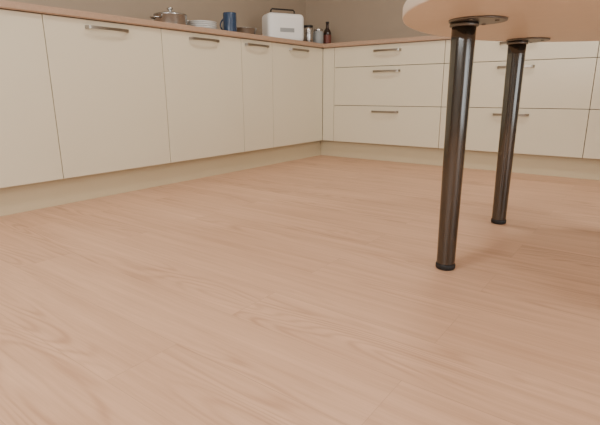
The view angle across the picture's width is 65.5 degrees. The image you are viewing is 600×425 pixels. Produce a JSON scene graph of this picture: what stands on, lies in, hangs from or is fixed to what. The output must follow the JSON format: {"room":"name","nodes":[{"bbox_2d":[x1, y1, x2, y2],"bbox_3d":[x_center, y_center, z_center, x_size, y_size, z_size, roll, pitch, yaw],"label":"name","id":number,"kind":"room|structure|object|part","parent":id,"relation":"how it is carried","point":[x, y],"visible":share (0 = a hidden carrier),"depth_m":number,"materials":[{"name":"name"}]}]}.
{"room":"kitchen","nodes":[
{"label":"kitchen","id":0,"kind":"room"},
{"bbox_2d":[7,0,305,34],"bbox_3d":[-1.666,-1.337,2.308,0.100,2.500,5.820,10,18,35],"label":"wall","id":1,"kind":"structure","parent":0,"point":[249,13],"depth_m":3.42,"materials":[{"name":"beige paint"}]},
{"bbox_2d":[0,155,599,424],"bbox_3d":[0.390,0.297,1.149,5.220,0.100,5.820,10,18,35],"label":"floor","id":2,"kind":"structure","parent":0,"point":[310,290],"depth_m":1.20,"materials":[{"name":"brown wood"}]},
{"bbox_2d":[0,9,62,187],"bbox_3d":[-1.710,-0.425,1.795,0.613,0.726,1.239,10,18,35],"label":"base cabinet","id":3,"kind":"object","parent":2,"relation":"on","point":[29,144],"visible":1,"depth_m":2.02,"materials":[{"name":"beige paint"}]},
{"bbox_2d":[0,0,450,48],"bbox_3d":[0.214,-0.878,1.994,3.408,0.031,4.038,10,18,35],"label":"countertop","id":4,"kind":"structure","parent":3,"relation":"on","point":[4,4],"depth_m":2.58,"materials":[{"name":"laminate"}]},
{"bbox_2d":[150,7,189,24],"bbox_3d":[-0.794,-1.184,2.862,0.236,0.135,0.212,-4,15,-13],"label":"cooking pot","id":5,"kind":"object","parent":4,"relation":"on","point":[169,16],"visible":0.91,"depth_m":2.78,"materials":[{"name":"silver metal"}]},
{"bbox_3d":[-0.794,-1.228,2.850,0.201,0.045,0.201,10,18,35],"label":"pot lid","id":6,"kind":"part","parent":5,"relation":"part of","materials":[{"name":"silver metal"}]},
{"bbox_3d":[-0.793,-1.163,2.867,0.242,0.090,0.202,-5,15,-16],"label":"pot","id":7,"kind":"part","parent":5,"relation":"part of","materials":[{"name":"silver metal"}]},
{"bbox_2d":[187,20,216,28],"bbox_3d":[-0.644,-1.207,3.062,0.200,0.077,0.200,10,18,35],"label":"plate stack","id":8,"kind":"object","parent":4,"relation":"on","point":[199,23],"visible":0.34,"depth_m":2.98,"materials":[{"name":"white ceramic"}]},
{"bbox_3d":[-0.644,-1.224,3.058,0.200,0.020,0.200,10,18,35],"label":"plate","id":9,"kind":"part","parent":8,"relation":"part of","materials":[{"name":"white ceramic"}]},
{"bbox_3d":[-0.644,-1.235,3.055,0.200,0.020,0.200,10,18,35],"label":"plate","id":10,"kind":"part","parent":8,"relation":"part of","materials":[{"name":"white ceramic"}]},
{"bbox_3d":[-0.644,-1.213,3.061,0.200,0.020,0.200,10,18,35],"label":"plate","id":11,"kind":"part","parent":8,"relation":"part of","materials":[{"name":"white ceramic"}]},
{"bbox_3d":[-0.644,-1.202,3.064,0.200,0.020,0.200,10,18,35],"label":"plate","id":12,"kind":"part","parent":8,"relation":"part of","materials":[{"name":"white ceramic"}]},
{"bbox_2d":[220,12,236,31],"bbox_3d":[-0.480,-1.273,3.167,0.090,0.150,0.110,-12,18,-38],"label":"coffee mug","id":13,"kind":"object","parent":4,"relation":"on","point":[229,20],"visible":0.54,"depth_m":3.12,"materials":[{"name":"blue ceramic"}]},
{"bbox_2d":[237,27,256,33],"bbox_3d":[-0.417,-1.329,3.500,0.188,0.092,0.188,10,18,35],"label":"mixing bowl","id":14,"kind":"object","parent":4,"relation":"on","point":[250,30],"visible":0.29,"depth_m":3.42,"materials":[{"name":"brown wood"}]},
{"bbox_2d":[262,8,303,40],"bbox_3d":[-0.124,-1.473,3.701,0.335,0.266,0.174,-7,16,-25],"label":"toaster","id":15,"kind":"object","parent":4,"relation":"on","point":[280,25],"visible":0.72,"depth_m":3.62,"materials":[{"name":"white plastic"}]},
{"bbox_3d":[-0.099,-1.421,3.630,0.120,0.030,0.004,-7,16,-24],"label":"control panel","id":16,"kind":"part","parent":15,"relation":"part of","materials":[{"name":"grey plastic"}]},
{"bbox_2d":[303,25,312,41],"bbox_3d":[0.069,-1.482,3.924,0.090,0.170,0.090,10,18,35],"label":"storage jar","id":17,"kind":"object","parent":4,"relation":"on","point":[308,29],"visible":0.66,"depth_m":3.88,"materials":[{"name":"silver metal"}]},
{"bbox_2d":[313,29,322,43],"bbox_3d":[0.156,-1.494,4.008,0.090,0.150,0.090,10,18,35],"label":"storage jar","id":18,"kind":"object","parent":4,"relation":"on","point":[318,33],"visible":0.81,"depth_m":3.97,"materials":[{"name":"grey plastic"}]},
{"bbox_2d":[323,22,330,43],"bbox_3d":[0.238,-1.547,4.073,0.070,0.220,0.070,10,18,35],"label":"oil bottle","id":19,"kind":"object","parent":4,"relation":"on","point":[327,33],"visible":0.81,"depth_m":4.05,"materials":[{"name":"brown glass"}]},
{"bbox_2d":[42,14,244,178],"bbox_3d":[-0.967,-0.678,2.757,0.613,0.726,1.239,10,18,35],"label":"base cabinet","id":20,"kind":"object","parent":2,"relation":"on","point":[125,96],"visible":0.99,"depth_m":2.46,"materials":[{"name":"beige paint"}]},
{"bbox_3d":[-0.940,-0.576,2.365,0.019,0.725,0.620,10,18,35],"label":"door panel","id":21,"kind":"part","parent":20,"relation":"part of","materials":[{"name":"beige paint"}]},
{"bbox_3d":[-0.926,-0.889,2.261,0.034,0.015,0.227,10,18,35],"label":"handle","id":22,"kind":"part","parent":20,"relation":"part of","materials":[{"name":"silver metal"}]},
{"bbox_3d":[-0.569,-0.702,2.845,0.019,0.725,0.614,10,18,35],"label":"door panel","id":23,"kind":"part","parent":20,"relation":"part of","materials":[{"name":"beige paint"}]},
{"bbox_3d":[-0.555,-1.015,2.742,0.034,0.015,0.227,10,18,35],"label":"handle","id":24,"kind":"part","parent":20,"relation":"part of","materials":[{"name":"silver metal"}]},
{"bbox_2d":[0,140,320,215],"bbox_3d":[-0.868,-0.203,2.642,0.016,0.131,3.470,10,18,35],"label":"toe kick","id":25,"kind":"structure","parent":2,"relation":"on","point":[34,196],"depth_m":2.58,"materials":[{"name":"laminate"}]},
{"bbox_2d":[241,39,322,151],"bbox_3d":[-0.315,-0.899,3.600,0.613,0.726,0.934,10,18,35],"label":"base cabinet","id":26,"kind":"object","parent":2,"relation":"on","point":[282,84],"visible":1,"depth_m":3.38,"materials":[{"name":"beige paint"}]},
{"bbox_3d":[-0.278,-1.110,3.100,0.034,0.015,0.227,10,18,35],"label":"handle","id":27,"kind":"part","parent":26,"relation":"part of","materials":[{"name":"silver metal"}]},
{"bbox_3d":[-0.292,-0.796,3.204,0.019,0.725,0.304,10,18,35],"label":"door panel","id":28,"kind":"part","parent":26,"relation":"part of","materials":[{"name":"beige paint"}]},
{"bbox_3d":[-0.011,-0.892,3.566,0.019,0.725,0.625,10,18,35],"label":"door panel","id":29,"kind":"part","parent":26,"relation":"part of","materials":[{"name":"beige paint"}]},
{"bbox_3d":[0.003,-1.205,3.463,0.034,0.015,0.227,10,18,35],"label":"handle","id":30,"kind":"part","parent":26,"relation":"part of","materials":[{"name":"silver metal"}]},
{"bbox_2d":[323,40,445,147],"bbox_3d":[0.747,-0.938,3.728,0.992,0.726,0.613,10,18,35],"label":"base cabinet","id":31,"kind":"object","parent":2,"relation":"on","point":[387,94],"depth_m":3.48,"materials":[{"name":"beige paint"}]},
{"bbox_3d":[0.234,-0.949,3.781,0.106,0.725,0.019,10,18,35],"label":"corner filler","id":32,"kind":"part","parent":31,"relation":"part of","materials":[{"name":"beige wood"}]},
{"bbox_3d":[0.629,-0.754,3.494,0.220,0.015,0.034,10,18,35],"label":"handle","id":33,"kind":"part","parent":31,"relation":"part of","materials":[{"name":"silver metal"}]},
{"bbox_3d":[0.628,-1.038,3.421,0.220,0.015,0.034,10,18,35],"label":"handle","id":34,"kind":"part","parent":31,"relation":"part of","materials":[{"name":"silver metal"}]},
{"bbox_3d":[0.627,-1.178,3.384,0.220,0.015,0.034,10,18,35],"label":"handle","id":35,"kind":"part","parent":31,"relation":"part of","materials":[{"name":"silver metal"}]},
{"bbox_3d":[0.633,-0.662,3.548,0.882,0.284,0.019,10,18,35],"label":"drawer","id":36,"kind":"part","parent":31,"relation":"part of","materials":[{"name":"beige paint"}]},
{"bbox_3d":[0.632,-0.941,3.475,0.882,0.285,0.019,10,18,35],"label":"drawer","id":37,"kind":"part","parent":31,"relation":"part of","materials":[{"name":"beige paint"}]},
{"bbox_3d":[0.631,-1.155,3.420,0.882,0.148,0.019,10,18,35],"label":"drawer","id":38,"kind":"part","parent":31,"relation":"part of","materials":[{"name":"beige paint"}]},
{"bbox_2d":[321,140,599,179],"bbox_3d":[1.311,-0.350,3.168,2.820,0.131,0.016,10,18,35],"label":"toe kick","id":39,"kind":"structure","parent":2,"relation":"on","point":[570,167],"depth_m":3.23,"materials":[{"name":"laminate"}]},
{"bbox_2d":[402,0,599,270],"bbox_3d":[0.850,-0.179,1.300,1.090,0.742,1.340,10,18,35],"label":"dining table","id":40,"kind":"object","parent":2,"relation":"on","point":[518,23],"visible":1,"depth_m":1.32,"materials":[{"name":"laminate"}]},
{"bbox_3d":[0.445,-0.174,1.346,0.064,0.688,0.064,10,18,35],"label":"leg","id":41,"kind":"part","parent":40,"relation":"part of","materials":[{"name":"grey metal"}]},
{"bbox_3d":[0.471,-0.504,1.239,0.148,0.016,0.148,10,18,35],"label":"mounting plate","id":42,"kind":"part","parent":40,"relation":"part of","materials":[{"name":"metal"}]},
{"bbox_3d":[0.815,-0.301,1.831,0.064,0.688,0.064,10,18,35],"label":"leg","id":43,"kind":"part","parent":40,"relation":"part of","materials":[{"name":"grey metal"}]},
{"bbox_3d":[0.841,-0.631,1.724,0.148,0.016,0.148,10,18,35],"label":"mounting plate","id":44,"kind":"part","parent":40,"relation":"part of","materials":[{"name":"metal"}]},
{"bbox_2d":[439,40,599,157],"bbox_3d":[1.502,-0.799,3.182,0.888,0.726,0.613,10,18,35],"label":"base cabinet","id":45,"kind":"object","parent":2,"relation":"on","point":[558,80],"visible":0.61,"depth_m":2.88,"materials":[{"name":"beige paint"}]},
{"bbox_3d":[1.340,-0.624,2.979,0.220,0.015,0.034,10,18,35],"label":"handle","id":46,"kind":"part","parent":45,"relation":"part of","materials":[{"name":"silver metal"}]},
{"bbox_3d":[1.345,-0.532,3.032,0.887,0.284,0.019,10,18,35],"label":"drawer","id":47,"kind":"part","parent":45,"relation":"part of","materials":[{"name":"beige paint"}]},
{"bbox_3d":[1.339,-0.908,2.905,0.220,0.015,0.034,10,18,35],"label":"handle","id":48,"kind":"part","parent":45,"relation":"part of","materials":[{"name":"silver metal"}]},
{"bbox_3d":[1.343,-0.811,2.960,0.887,0.285,0.019,10,18,35],"label":"drawer","id":49,"kind":"part","parent":45,"relation":"part of","materials":[{"name":"beige paint"}]},
{"bbox_3d":[1.342,-1.024,2.905,0.887,0.148,0.019,10,18,35],"label":"drawer","id":50,"kind":"part","parent":45,"relation":"part of","materials":[{"name":"beige paint"}]},
{"bbox_2d":[583,45,599,158],"bbox_3d":[2.215,-0.669,2.665,0.888,0.726,0.613,10,18,35],"label":"base cabinet","id":51,"kind":"object","parent":2,"relation":"on","point":[592,141],"visible":1,"depth_m":2.73,"materials":[{"name":"beige paint"}]},
{"bbox_3d":[2.058,-0.401,2.516,0.886,0.284,0.019,10,18,35],"label":"drawer","id":52,"kind":"part","parent":51,"relation":"part of","materials":[{"name":"beige paint"}]},
{"bbox_3d":[2.056,-0.680,2.443,0.886,0.285,0.019,10,18,35],"label":"drawer","id":53,"kind":"part","parent":51,"relation":"part of","materials":[{"name":"beige paint"}]},
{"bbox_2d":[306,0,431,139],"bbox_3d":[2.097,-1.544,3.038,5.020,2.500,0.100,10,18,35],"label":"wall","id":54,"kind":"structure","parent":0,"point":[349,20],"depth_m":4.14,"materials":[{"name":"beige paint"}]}
]}

